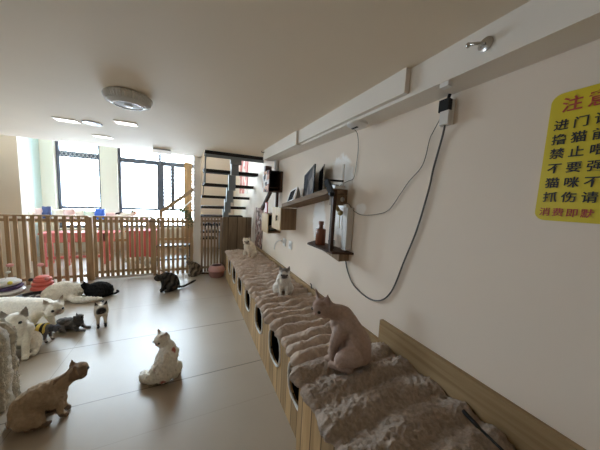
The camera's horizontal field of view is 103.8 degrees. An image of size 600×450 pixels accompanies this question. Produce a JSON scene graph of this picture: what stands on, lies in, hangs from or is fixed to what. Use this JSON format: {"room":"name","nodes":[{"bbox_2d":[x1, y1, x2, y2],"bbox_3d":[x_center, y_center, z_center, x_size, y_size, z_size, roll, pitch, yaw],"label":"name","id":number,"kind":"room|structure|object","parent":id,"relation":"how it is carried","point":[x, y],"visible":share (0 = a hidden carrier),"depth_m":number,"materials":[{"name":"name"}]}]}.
{"room":"cat cafe","nodes":[
{"label":"cat cafe","id":0,"kind":"room"},
{"bbox_2d":[0,135,31,275],"bbox_3d":[-4.903,-1.438,3.718,0.670,4.600,0.150,0,7,-25],"label":"wall partition","id":1,"kind":"structure","parent":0,"point":[13,198],"depth_m":3.85,"materials":[{"name":"paint"}]},
{"bbox_2d":[22,137,41,256],"bbox_3d":[-5.461,-1.539,4.417,0.150,4.600,1.600,0,7,-25],"label":"wall","id":2,"kind":"structure","parent":0,"point":[30,145],"depth_m":4.99,"materials":[{"name":"paint"}]},
{"bbox_2d":[38,139,233,252],"bbox_3d":[-3.949,-1.643,6.139,4.350,4.600,0.250,0,7,-25],"label":"wall","id":3,"kind":"structure","parent":0,"point":[109,179],"depth_m":5.76,"materials":[{"name":"beige paint"}]},
{"bbox_2d":[55,141,101,227],"bbox_3d":[-5.206,-1.736,5.558,0.820,3.620,0.096,0,7,-25],"label":"window","id":4,"kind":"structure","parent":3,"relation":"in","point":[60,153],"depth_m":5.51,"materials":[{"name":"grey metal"}]},
{"bbox_2d":[118,148,193,227],"bbox_3d":[-3.692,-1.736,6.275,1.870,3.620,0.080,0,7,-25],"label":"window","id":5,"kind":"structure","parent":3,"relation":"in","point":[160,164],"depth_m":6.29,"materials":[{"name":"grey metal"}]},
{"bbox_2d":[0,247,295,449],"bbox_3d":[-1.698,1.343,1.266,4.400,0.100,11.400,0,7,-25],"label":"floor","id":6,"kind":"structure","parent":0,"point":[223,396],"depth_m":1.93,"materials":[{"name":"tile"}]},
{"bbox_2d":[0,318,20,412],"bbox_3d":[-2.288,0.935,1.463,0.716,0.613,0.414,0,7,-25],"label":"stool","id":7,"kind":"object","parent":6,"relation":"on","point":[10,390],"visible":1,"depth_m":1.60,"materials":[{"name":"beige fabric"}]},
{"bbox_2d":[0,263,25,296],"bbox_3d":[-4.128,0.745,3.298,0.370,0.427,0.370,0,7,-25],"label":"toy","id":8,"kind":"object","parent":6,"relation":"on","point":[9,286],"visible":1,"depth_m":3.27,"materials":[{"name":"white plastic"}]},
{"bbox_2d":[0,306,42,360],"bbox_3d":[-2.513,0.925,2.076,0.320,0.483,0.438,-3,8,-44],"label":"cat","id":9,"kind":"object","parent":6,"relation":"on","point":[28,339],"visible":0.56,"depth_m":2.04},
{"bbox_2d":[15,291,41,297],"bbox_3d":[-3.644,0.973,3.232,0.368,0.035,0.280,0,7,-25],"label":"oval tray","id":10,"kind":"object","parent":6,"relation":"on","point":[36,294],"visible":0.35,"depth_m":3.25,"materials":[{"name":"black plastic"}]},
{"bbox_2d":[0,295,64,332],"bbox_3d":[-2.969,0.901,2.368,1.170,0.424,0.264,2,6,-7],"label":"cat","id":11,"kind":"object","parent":6,"relation":"on","point":[37,308],"visible":0.8,"depth_m":2.31},
{"bbox_2d":[28,263,53,291],"bbox_3d":[-3.820,0.756,3.488,0.260,0.397,0.260,0,7,-25],"label":"toy","id":12,"kind":"object","parent":6,"relation":"on","point":[39,283],"visible":0.93,"depth_m":3.42,"materials":[{"name":"red plastic"}]},
{"bbox_2d":[0,214,94,284],"bbox_3d":[-4.218,0.383,3.549,1.730,1.085,0.060,0,7,-25],"label":"fence panel","id":13,"kind":"object","parent":6,"relation":"on","point":[89,236],"visible":0.8,"depth_m":3.67,"materials":[{"name":"brown wood"}]},
{"bbox_2d":[5,359,89,432],"bbox_3d":[-1.652,1.090,1.551,0.249,0.349,0.392,8,8,43],"label":"cat","id":14,"kind":"object","parent":6,"relation":"on","point":[26,413],"visible":1,"depth_m":1.48},
{"bbox_2d":[34,323,60,342],"bbox_3d":[-2.583,1.049,2.265,0.440,0.190,0.116,1,6,-21],"label":"cat","id":15,"kind":"object","parent":6,"relation":"on","point":[46,329],"visible":0.51,"depth_m":2.28},
{"bbox_2d":[40,281,102,302],"bbox_3d":[-3.065,0.896,3.181,0.729,0.256,0.368,3,6,4],"label":"cat","id":16,"kind":"object","parent":6,"relation":"on","point":[72,292],"visible":0.91,"depth_m":3.12},
{"bbox_2d":[56,313,90,332],"bbox_3d":[-2.471,1.028,2.545,0.390,0.184,0.230,3,6,0],"label":"cat","id":17,"kind":"object","parent":6,"relation":"on","point":[74,322],"visible":0.91,"depth_m":2.49},
{"bbox_2d":[38,230,119,266],"bbox_3d":[-4.417,0.459,4.800,1.170,0.655,0.350,0,7,-25],"label":"table","id":18,"kind":"object","parent":6,"relation":"on","point":[82,231],"visible":0.4,"depth_m":4.62,"materials":[{"name":"red paint"}]},
{"bbox_2d":[81,280,118,297],"bbox_3d":[-2.860,0.898,3.390,0.455,0.230,0.278,1,6,-16],"label":"cat","id":19,"kind":"object","parent":6,"relation":"on","point":[102,289],"visible":0.95,"depth_m":3.31},
{"bbox_2d":[94,300,108,328],"bbox_3d":[-2.252,0.955,2.671,0.132,0.325,0.472,-3,8,-43],"label":"cat","id":20,"kind":"object","parent":6,"relation":"on","point":[100,310],"visible":1,"depth_m":2.55},
{"bbox_2d":[28,219,189,260],"bbox_3d":[-4.169,0.298,5.567,3.130,0.840,0.500,0,7,-25],"label":"countertop","id":21,"kind":"structure","parent":6,"relation":"on","point":[124,219],"depth_m":5.19,"materials":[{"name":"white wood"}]},
{"bbox_2d":[34,208,42,218],"bbox_3d":[-5.387,-0.234,4.852,0.130,0.246,0.152,0,7,-25],"label":"packet","id":22,"kind":"object","parent":21,"relation":"on","point":[37,211],"visible":0.65,"depth_m":4.80,"materials":[{"name":"pink plastic"}]},
{"bbox_2d":[42,206,51,218],"bbox_3d":[-5.269,-0.252,4.905,0.149,0.282,0.150,0,7,-25],"label":"packet","id":23,"kind":"object","parent":21,"relation":"on","point":[46,210],"visible":0.66,"depth_m":4.86,"materials":[{"name":"blue plastic"}]},
{"bbox_2d":[51,209,63,218],"bbox_3d":[-5.114,-0.225,4.981,0.195,0.226,0.148,0,7,-25],"label":"packet","id":24,"kind":"object","parent":21,"relation":"on","point":[54,211],"visible":0.58,"depth_m":4.93,"materials":[{"name":"beige plastic"}]},
{"bbox_2d":[63,208,74,218],"bbox_3d":[-4.949,-0.234,5.054,0.186,0.247,0.150,0,7,-25],"label":"packet","id":25,"kind":"object","parent":21,"relation":"on","point":[70,211],"visible":0.55,"depth_m":5.01,"materials":[{"name":"pink plastic"}]},
{"bbox_2d":[74,210,83,218],"bbox_3d":[-4.795,-0.220,5.126,0.162,0.218,0.150,0,7,-25],"label":"packet","id":26,"kind":"object","parent":21,"relation":"on","point":[77,212],"visible":0.52,"depth_m":5.09,"materials":[{"name":"beige plastic"}]},
{"bbox_2d":[84,211,94,216],"bbox_3d":[-4.643,-0.215,5.199,0.189,0.210,0.148,0,7,-25],"label":"packet","id":27,"kind":"object","parent":21,"relation":"on","point":[90,213],"visible":0.52,"depth_m":5.16,"materials":[{"name":"white plastic"}]},
{"bbox_2d":[94,208,105,218],"bbox_3d":[-4.480,-0.240,5.273,0.202,0.259,0.144,0,7,-25],"label":"plastic bag","id":28,"kind":"object","parent":21,"relation":"on","point":[98,212],"visible":0.64,"depth_m":5.23,"materials":[{"name":"blue plastic"}]},
{"bbox_2d":[28,219,185,222],"bbox_3d":[-4.149,-0.099,5.526,3.130,0.040,0.500,0,7,-25],"label":"countertop","id":29,"kind":"structure","parent":21,"relation":"on","point":[124,219],"depth_m":5.25,"materials":[{"name":"white wood"}]},
{"bbox_2d":[106,212,114,219],"bbox_3d":[-4.308,-0.199,5.360,0.168,0.176,0.141,0,7,-25],"label":"packet","id":30,"kind":"object","parent":21,"relation":"on","point":[110,213],"visible":0.46,"depth_m":5.33,"materials":[{"name":"pink plastic"}]},
{"bbox_2d":[115,210,136,219],"bbox_3d":[-4.105,-0.248,5.537,0.604,0.256,0.348,2,6,-6],"label":"cat","id":31,"kind":"object","parent":21,"relation":"on","point":[132,213],"visible":0.51,"depth_m":5.46},
{"bbox_2d":[93,216,156,276],"bbox_3d":[-3.009,0.388,4.107,0.906,1.080,0.075,0,7,-25],"label":"gate","id":32,"kind":"object","parent":6,"relation":"on","point":[153,268],"visible":1,"depth_m":4.08,"materials":[{"name":"brown wood"}]},
{"bbox_2d":[96,271,160,278],"bbox_3d":[-3.074,0.894,4.266,0.950,0.035,0.140,0,7,-25],"label":"trim","id":33,"kind":"structure","parent":6,"relation":"on","point":[150,273],"depth_m":4.19,"materials":[{"name":"white plastic"}]},
{"bbox_2d":[125,229,156,257],"bbox_3d":[-3.468,0.445,5.214,0.580,0.690,0.340,0,7,-25],"label":"base cabinet","id":34,"kind":"object","parent":6,"relation":"on","point":[144,230],"visible":0.2,"depth_m":5.07,"materials":[{"name":"red paint"}]},
{"bbox_2d":[138,329,182,384],"bbox_3d":[-1.131,1.062,1.910,0.320,0.381,0.254,2,6,-11],"label":"cat","id":35,"kind":"object","parent":6,"relation":"on","point":[166,366],"visible":1,"depth_m":1.86},
{"bbox_2d":[156,242,189,260],"bbox_3d":[-2.701,0.620,5.062,0.640,0.450,0.240,0,7,-25],"label":"rack","id":36,"kind":"object","parent":6,"relation":"on","point":[175,257],"visible":0.27,"depth_m":5.04,"materials":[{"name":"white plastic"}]},
{"bbox_2d":[156,243,189,247],"bbox_3d":[-2.692,0.431,5.042,0.640,0.030,0.240,0,7,-25],"label":"shelf","id":37,"kind":"object","parent":36,"relation":"attached to","point":[174,243],"depth_m":5.02,"materials":[{"name":"white plastic"}]},
{"bbox_2d":[160,255,189,260],"bbox_3d":[-2.705,0.710,5.071,0.640,0.030,0.240,0,7,-25],"label":"shelf","id":38,"kind":"object","parent":36,"relation":"attached to","point":[175,258],"depth_m":5.05,"materials":[{"name":"white plastic"}]},
{"bbox_2d":[157,217,192,274],"bbox_3d":[-2.341,0.392,4.428,0.595,1.070,0.060,0,7,-25],"label":"fence panel","id":39,"kind":"object","parent":6,"relation":"on","point":[162,221],"visible":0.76,"depth_m":4.39,"materials":[{"name":"brown wood"}]},
{"bbox_2d":[179,204,193,227],"bbox_3d":[-2.111,-0.169,4.392,0.267,0.455,0.114,0,7,-25],"label":"trailing plant","id":40,"kind":"object","parent":39,"relation":"on","point":[182,212],"visible":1,"depth_m":4.37,"materials":[{"name":"green plant"}]},
{"bbox_2d":[154,272,195,292],"bbox_3d":[-1.960,0.872,3.733,0.606,0.299,0.245,-2,7,-37],"label":"cat","id":41,"kind":"object","parent":6,"relation":"on","point":[170,281],"visible":1,"depth_m":3.61},
{"bbox_2d":[159,188,193,268],"bbox_3d":[-2.450,0.048,4.750,0.691,1.675,0.055,0,7,-25],"label":"handrail","id":42,"kind":"object","parent":6,"relation":"on","point":[189,192],"visible":0.47,"depth_m":4.65,"materials":[{"name":"brown wood"}]},
{"bbox_2d":[184,162,191,248],"bbox_3d":[-3.067,-0.505,6.458,0.200,2.360,0.040,0,7,-25],"label":"wooden board","id":43,"kind":"object","parent":6,"relation":"on","point":[187,166],"visible":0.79,"depth_m":6.39,"materials":[{"name":"orange wood"}]},
{"bbox_2d":[186,259,208,276],"bbox_3d":[-1.899,0.787,4.414,0.412,0.332,0.223,3,6,-2],"label":"cat","id":44,"kind":"object","parent":6,"relation":"on","point":[195,269],"visible":0.98,"depth_m":4.34},
{"bbox_2d":[201,217,221,271],"bbox_3d":[-1.756,0.386,4.674,0.390,1.090,0.097,0,7,-25],"label":"fence panel","id":45,"kind":"object","parent":6,"relation":"on","point":[215,251],"visible":0.88,"depth_m":4.67,"materials":[{"name":"brown wood"}]},
{"bbox_2d":[208,264,224,277],"bbox_3d":[-1.572,0.859,4.442,0.304,0.215,0.304,0,7,-25],"label":"pot","id":46,"kind":"object","parent":6,"relation":"on","point":[215,270],"visible":1,"depth_m":4.33,"materials":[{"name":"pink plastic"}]},
{"bbox_2d":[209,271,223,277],"bbox_3d":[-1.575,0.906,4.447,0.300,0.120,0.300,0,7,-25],"label":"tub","id":47,"kind":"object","parent":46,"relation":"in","point":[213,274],"depth_m":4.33,"materials":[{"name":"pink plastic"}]},
{"bbox_2d":[201,150,263,248],"bbox_3d":[-1.732,-0.266,5.327,0.951,2.186,2.955,0,7,-25],"label":"staircase","id":48,"kind":"structure","parent":6,"relation":"on","point":[236,160],"depth_m":4.35,"materials":[{"name":"black metal"}]},
{"bbox_2d":[222,217,251,269],"bbox_3d":[-1.315,0.382,4.896,0.590,1.095,0.040,0,7,-25],"label":"plywood panel","id":49,"kind":"object","parent":6,"relation":"on","point":[234,229],"visible":0.57,"depth_m":4.83,"materials":[{"name":"brown wood"}]},
{"bbox_2d":[226,255,298,437],"bbox_3d":[-0.416,0.936,2.965,0.568,0.484,3.430,0,7,-25],"label":"bench","id":50,"kind":"object","parent":6,"relation":"on","point":[277,364],"visible":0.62,"depth_m":2.06,"materials":[{"name":"brown wood"}]},
{"bbox_2d":[225,248,371,366],"bbox_3d":[-0.420,0.656,2.922,0.606,0.090,3.440,0,7,-25],"label":"blanket","id":51,"kind":"object","parent":50,"relation":"on","point":[305,336],"visible":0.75,"depth_m":2.09,"materials":[{"name":"beige fabric"}]},
{"bbox_2d":[243,236,256,257],"bbox_3d":[-0.864,0.355,3.977,0.268,0.384,0.312,-1,7,-33],"label":"cat","id":52,"kind":"object","parent":51,"relation":"on","point":[249,246],"visible":0.79,"depth_m":3.89},
{"bbox_2d":[273,266,293,295],"bbox_3d":[-0.175,0.561,2.490,0.220,0.351,0.362,2,6,-7],"label":"cat","id":53,"kind":"object","parent":51,"relation":"on","point":[283,281],"visible":0.9,"depth_m":2.39},
{"bbox_2d":[296,388,334,449],"bbox_3d":[0.742,1.224,0.395,0.650,0.560,2.205,0,7,-25],"label":"bench","id":54,"kind":"object","parent":6,"relation":"on","point":[308,437],"visible":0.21,"depth_m":1.14,"materials":[{"name":"brown wood"}]},
{"bbox_2d":[289,342,515,449],"bbox_3d":[0.567,0.878,0.722,0.689,0.062,1.620,0,7,-25],"label":"blanket","id":55,"kind":"object","parent":54,"relation":"on","point":[385,403],"visible":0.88,"depth_m":1.06,"materials":[{"name":"beige fabric"}]},
{"bbox_2d":[311,289,370,373],"bbox_3d":[0.248,0.584,1.355,0.336,0.417,0.247,6,7,26],"label":"cat","id":56,"kind":"object","parent":55,"relation":"on","point":[350,343],"visible":1,"depth_m":1.28},
{"bbox_2d":[462,409,503,449],"bbox_3d":[0.741,0.824,0.865,0.024,0.024,0.314,1,6,-13],"label":"cable","id":57,"kind":"object","parent":55,"relation":"on","point":[464,411],"visible":1,"depth_m":0.94,"materials":[{"name":"black plastic"}]},
{"bbox_2d":[193,157,200,263],"bbox_3d":[-1.944,-1.368,4.456,0.125,4.600,0.130,0,7,-25],"label":"column","id":58,"kind":"structure","parent":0,"point":[197,160],"depth_m":4.52,"materials":[{"name":"paint"}]},
{"bbox_2d":[0,0,530,156],"bbox_3d":[-1.056,-0.847,-0.102,4.400,0.180,8.900,0,7,-25],"label":"ceiling","id":59,"kind":"structure","parent":0,"point":[228,76],"depth_m":1.23,"materials":[{"name":"paint"}]},
{"bbox_2d":[51,116,80,123],"bbox_3d":[-2.418,-1.084,2.442,0.190,0.012,0.120,0,7,-25],"label":"recessed light","id":60,"kind":"object","parent":59,"relation":"in","point":[55,118],"visible":1,"depth_m":2.42,"materials":[{"name":"white plastic"}]},
{"bbox_2d":[54,118,78,123],"bbox_3d":[-2.418,-1.079,2.443,0.170,0.002,0.100,0,7,-25],"label":"diffuser","id":61,"kind":"object","parent":60,"relation":"attached to","point":[58,119],"depth_m":2.42,"materials":[{"name":"white plastic"}]},
{"bbox_2d":[82,120,102,125],"bbox_3d":[-2.210,-1.081,2.506,0.170,0.009,0.170,0,7,-25],"label":"recessed light","id":62,"kind":"object","parent":59,"relation":"in","point":[83,121],"visible":1,"depth_m":2.49,"materials":[{"name":"white plastic"}]},
{"bbox_2d":[92,134,112,138],"bbox_3d":[-2.595,-1.162,3.105,0.190,0.012,0.120,0,7,-25],"label":"recessed light","id":63,"kind":"object","parent":59,"relation":"in","point":[99,136],"visible":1,"depth_m":3.08,"materials":[{"name":"white plastic"}]},
{"bbox_2d":[113,120,137,126],"bbox_3d":[-1.805,-1.054,2.444,0.190,0.012,0.120,0,7,-25],"label":"recessed light","id":64,"kind":"object","parent":59,"relation":"in","point":[115,121],"visible":1,"depth_m":2.42,"materials":[{"name":"white plastic"}]},
{"bbox_2d":[101,86,152,110],"bbox_3d":[-1.265,-0.914,1.736,0.308,0.087,0.308,0,7,-25],"label":"ceiling lamp","id":65,"kind":"object","parent":59,"relation":"attached to","point":[125,98],"visible":1,"depth_m":1.66,"materials":[{"name":"white plastic"}]},
{"bbox_2d":[152,148,170,154],"bbox_3d":[-2.233,-1.185,3.805,0.260,0.074,0.100,0,7,-25],"label":"emergency light","id":66,"kind":"object","parent":59,"relation":"attached to","point":[154,150],"visible":1,"depth_m":3.77,"materials":[{"name":"white plastic"}]},
{"bbox_2d":[263,0,599,161],"bbox_3d":[1.129,-0.605,0.173,0.210,0.143,7.500,0,7,-25],"label":"beam","id":67,"kind":"structure","parent":59,"relation":"attached to","point":[536,31],"depth_m":0.99,"materials":[{"name":"paint"}]},
{"bbox_2d":[347,120,367,129],"bbox_3d":[0.407,-0.707,1.679,0.144,0.035,0.144,0,7,-25],"label":"ceiling disc","id":68,"kind":"object","parent":67,"relation":"attached to","point":[354,124],"visible":1,"depth_m":1.64,"materials":[{"name":"white plastic"}]},
{"bbox_2d":[340,130,358,185],"bbox_3d":[0.409,-0.527,1.890,0.079,0.409,0.235,2,6,-8],"label":"cable","id":69,"kind":"object","parent":68,"relation":"hanging from","point":[355,130],"visible":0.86,"depth_m":1.85,"materials":[{"name":"grey plastic"}]},
{"bbox_2d":[440,80,452,89],"bbox_3d":[0.667,-0.638,1.075,0.030,0.021,0.040,0,7,-25],"label":"clip","id":70,"kind":"object","parent":67,"relation":"attached to","point":[445,85],"visible":1,"depth_m":1.06,"materials":[{"name":"white plastic"}]},
{"bbox_2d":[465,36,493,52],"bbox_3d":[0.700,-0.704,0.923,0.087,0.052,0.040,5,6,21],"label":"hook","id":71,"kind":"object","parent":67,"relation":"attached to","point":[486,43],"visible":1,"depth_m":0.91,"materials":[{"name":"silver metal"}]},
{"bbox_2d":[234,39,599,449],"bbox_3d":[0.440,-0.998,2.051,0.165,4.600,11.550,0,7,-25],"label":"wall","id":72,"kind":"structure","parent":0,"point":[509,296],"depth_m":1.09,"materials":[{"name":"paint"}]},
{"bbox_2d":[239,161,247,193],"bbox_3d":[-1.379,-1.199,5.759,0.014,0.850,0.900,0,7,-25],"label":"poster","id":73,"kind":"object","parent":72,"relation":"attached to","point":[244,166],"visible":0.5,"depth_m":5.69,"materials":[{"name":"paper"}]},
{"bbox_2d":[262,213,279,232],"bbox_3d":[-0.433,-0.034,3.517,0.198,0.275,0.300,0,7,-25],"label":"wall box","id":74,"kind":"object","parent":72,"relation":"attached to","point":[266,217],"visible":0.64,"depth_m":3.48,"materials":[{"name":"brown wood"}]},
{"bbox_2d":[265,202,267,212],"bbox_3d":[-0.499,-0.257,3.496,0.015,0.164,0.110,0,7,-25],"label":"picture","id":75,"kind":"object","parent":74,"relation":"on","point":[266,203],"visible":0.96,"depth_m":3.46,"materials":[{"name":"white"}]},
{"bbox_2d":[268,225,275,230],"bbox_3d":[-0.414,0.047,3.480,0.132,0.090,0.120,0,7,-25],"label":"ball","id":76,"kind":"object","parent":74,"relation":"in","point":[270,228],"visible":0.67,"depth_m":3.43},
{"bbox_2d":[275,192,278,206],"bbox_3d":[-0.338,-0.318,3.436,0.030,0.313,0.040,0,7,-25],"label":"post","id":77,"kind":"object","parent":74,"relation":"on","point":[277,193],"visible":0.64,"depth_m":3.41,"materials":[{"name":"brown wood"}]},
{"bbox_2d":[262,170,282,192],"bbox_3d":[-0.404,-0.630,3.448,0.206,0.295,0.310,0,7,-25],"label":"upper cabinet","id":78,"kind":"object","parent":72,"relation":"attached to","point":[272,180],"visible":0.99,"depth_m":3.41,"materials":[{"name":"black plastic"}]},
{"bbox_2d":[260,192,271,209],"bbox_3d":[-0.520,-0.366,3.600,0.050,0.288,0.267,-2,7,-37],"label":"plank","id":79,"kind":"object","parent":78,"relation":"attached to","point":[268,193],"visible":0.86,"depth_m":3.57,"materials":[{"name":"brown wood"}]},
{"bbox_2d":[264,166,271,171],"bbox_3d":[-0.478,-0.831,3.510,0.090,0.085,0.070,0,7,-25],"label":"box","id":80,"kind":"object","parent":78,"relation":"on","point":[266,168],"visible":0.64,"depth_m":3.48,"materials":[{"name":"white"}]},
{"bbox_2d":[274,160,278,170],"bbox_3d":[-0.353,-0.868,3.503,0.066,0.169,0.066,0,7,-25],"label":"pipe","id":81,"kind":"object","parent":72,"relation":"attached to","point":[276,163],"visible":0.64,"depth_m":3.48,"materials":[{"name":"white plastic"}]},
{"bbox_2d":[272,207,296,230],"bbox_3d":[-0.217,-0.087,3.013,0.234,0.275,0.315,0,7,-25],"label":"wall box","id":82,"kind":"object","parent":72,"relation":"attached to","point":[282,218],"visible":0.99,"depth_m":2.89,"materials":[{"name":"brown wood"}]},
{"bbox_2d":[288,240,291,249],"bbox_3d":[-0.129,0.263,3.085,0.014,0.105,0.100,0,7,-25],"label":"wall outlet","id":83,"kind":"object","parent":72,"relation":"attached to","point":[290,242],"visible":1,"depth_m":3.07,"materials":[{"name":"white plastic"}]},
{"bbox_2d":[282,189,347,207],"bbox_3d":[0.091,-0.253,2.398,0.198,0.204,1.024,0,7,-25],"label":"shelf","id":84,"kind":"object","parent":72,"relation":"attached to","point":[322,195],"visible":0.97,"depth_m":2.15,"materials":[{"name":"brown wood"}]},
{"bbox_2d":[287,187,300,201],"bbox_3d":[-0.083,-0.343,2.740,0.127,0.202,0.279,0,7,-25],"label":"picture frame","id":85,"kind":"object","parent":84,"relation":"on","point":[293,191],"visible":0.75,"depth_m":2.65,"materials":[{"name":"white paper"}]},
{"bbox_2d":[287,189,295,201],"bbox_3d":[-0.095,-0.342,2.734,0.048,0.157,0.241,1,6,-19],"label":"print","id":86,"kind":"object","parent":85,"relation":"attached to","point":[292,193],"depth_m":2.73,"materials":[{"name":"black"}]},
{"bbox_2d":[303,164,315,195],"bbox_3d":[0.090,-0.419,2.404,0.028,0.350,0.491,2,6,-11],"label":"picture frame","id":87,"kind":"object","parent":84,"relation":"on","point":[309,178],"visible":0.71,"depth_m":2.35,"materials":[{"name":"grey paper"}]},
{"bbox_2d":[304,167,313,195],"bbox_3d":[0.093,-0.419,2.405,0.021,0.313,0.455,2,6,-11],"label":"print","id":88,"kind":"object","parent":87,"relation":"attached to","point":[309,176],"depth_m":2.38},
{"bbox_2d":[318,164,324,190],"bbox_3d":[0.204,-0.418,2.269,0.018,0.303,0.284,2,6,-6],"label":"picture frame","id":89,"kind":"object","parent":84,"relation":"on","point":[322,170],"visible":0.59,"depth_m":2.24,"materials":[{"name":"black metal"}]},
{"bbox_2d":[319,167,323,190],"bbox_3d":[0.206,-0.418,2.269,0.013,0.276,0.256,2,6,-6],"label":"print","id":90,"kind":"object","parent":89,"relation":"attached to","point":[321,173],"depth_m":2.25,"materials":[{"name":"black paper"}]},
{"bbox_2d":[332,164,344,188],"bbox_3d":[0.313,-0.415,2.022,0.100,0.205,0.130,0,7,-25],"label":"router","id":91,"kind":"object","parent":84,"relation":"on","point":[334,186],"visible":0.92,"depth_m":1.98,"materials":[{"name":"white plastic"}]},
{"bbox_2d":[336,205,342,227],"bbox_3d":[0.307,-0.100,1.960,0.037,0.242,0.152,0,7,-25],"label":"brush","id":92,"kind":"object","parent":84,"relation":"hanging from","point":[340,212],"visible":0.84,"depth_m":1.93,"materials":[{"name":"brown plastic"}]},
{"bbox_2d":[256,246,377,342],"bbox_3d":[-0.160,0.706,3.133,0.028,0.212,3.330,0,7,-25],"label":"backboard","id":93,"kind":"object","parent":72,"relation":"attached to","point":[373,338],"visible":0.14,"depth_m":2.72,"materials":[{"name":"brown wood"}]},
{"bbox_2d":[307,189,353,261],"bbox_3d":[0.233,-0.019,2.118,0.178,0.580,0.620,0,7,-25],"label":"shelf","id":94,"kind":"object","parent":72,"relation":"attached to","point":[337,253],"visible":0.88,"depth_m":1.93,"materials":[{"name":"brown wood"}]},
{"bbox_2d":[315,221,325,244],"bbox_3d":[0.193,0.073,2.183,0.094,0.217,0.094,0,7,-25],"label":"bottle","id":95,"kind":"object","parent":94,"relation":"on","point":[320,236],"visible":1,"depth_m":2.15,"materials":[{"name":"brown glass"}]},
{"bbox_2d":[324,178,343,196],"bbox_3d":[0.273,-0.300,1.913,0.144,0.144,0.104,-2,8,-38],"label":"camera","id":96,"kind":"object","parent":94,"relation":"attached to","point":[327,182],"visible":1,"depth_m":1.87,"materials":[{"name":"black plastic"}]},
{"bbox_2d":[335,204,353,249],"bbox_3d":[0.358,0.009,1.992,0.058,0.375,0.200,0,7,-25],"label":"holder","id":97,"kind":"object","parent":72,"relation":"attached to","point":[346,219],"visible":0.86,"depth_m":1.92,"materials":[{"name":"white plastic"}]},
{"bbox_2d":[343,121,438,215],"bbox_3d":[0.546,-0.342,1.596,0.045,0.581,0.779,0,7,-25],"label":"cable","id":98,"kind":"object","parent":72,"relation":"attached to","point":[438,121],"visible":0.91,"depth_m":1.41,"materials":[{"name":"grey plastic"}]},
{"bbox_2d":[345,125,445,300],"bbox_3d":[0.550,-0.002,1.608,0.029,1.111,0.795,0,7,-25],"label":"cable","id":99,"kind":"object","parent":72,"relation":"attached to","point":[444,127],"visible":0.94,"depth_m":1.35,"materials":[{"name":"grey plastic"}]},
{"bbox_2d":[439,100,455,126],"bbox_3d":[0.740,-0.567,1.197,0.044,0.120,0.062,0,7,-25],"label":"wall socket","id":100,"kind":"object","parent":72,"relation":"attached to","point":[446,118],"visible":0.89,"depth_m":1.18,"materials":[{"name":"white plastic"}]},
{"bbox_2d":[438,94,452,112],"bbox_3d":[0.736,-0.614,1.189,0.030,0.082,0.050,0,7,-25],"label":"power adapter","id":101,"kind":"object","parent":100,"relation":"attached to","point":[445,104],"visible":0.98,"depth_m":1.18,"materials":[{"name":"black plastic"}]},
{"bbox_2d":[378,319,585,449],"bbox_3d":[1.040,0.927,0.570,0.028,0.302,2.337,0,7,-25],"label":"backboard","id":102,"kind":"object","parent":72,"relation":"attached to","point":[522,429],"visible":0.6,"depth_m":1.05,"materials":[{"name":"brown wood"}]},
{"bbox_2d":[535,83,599,223],"bbox_3d":[1.013,-0.216,0.656,0.006,0.450,0.497,0,7,-25],"label":"wall sign","id":103,"kind":"object","parent":72,"relation":"attached to","point":[569,184],"visible":1,"depth_m":0.81,"materials":[{"name":"yellow"}]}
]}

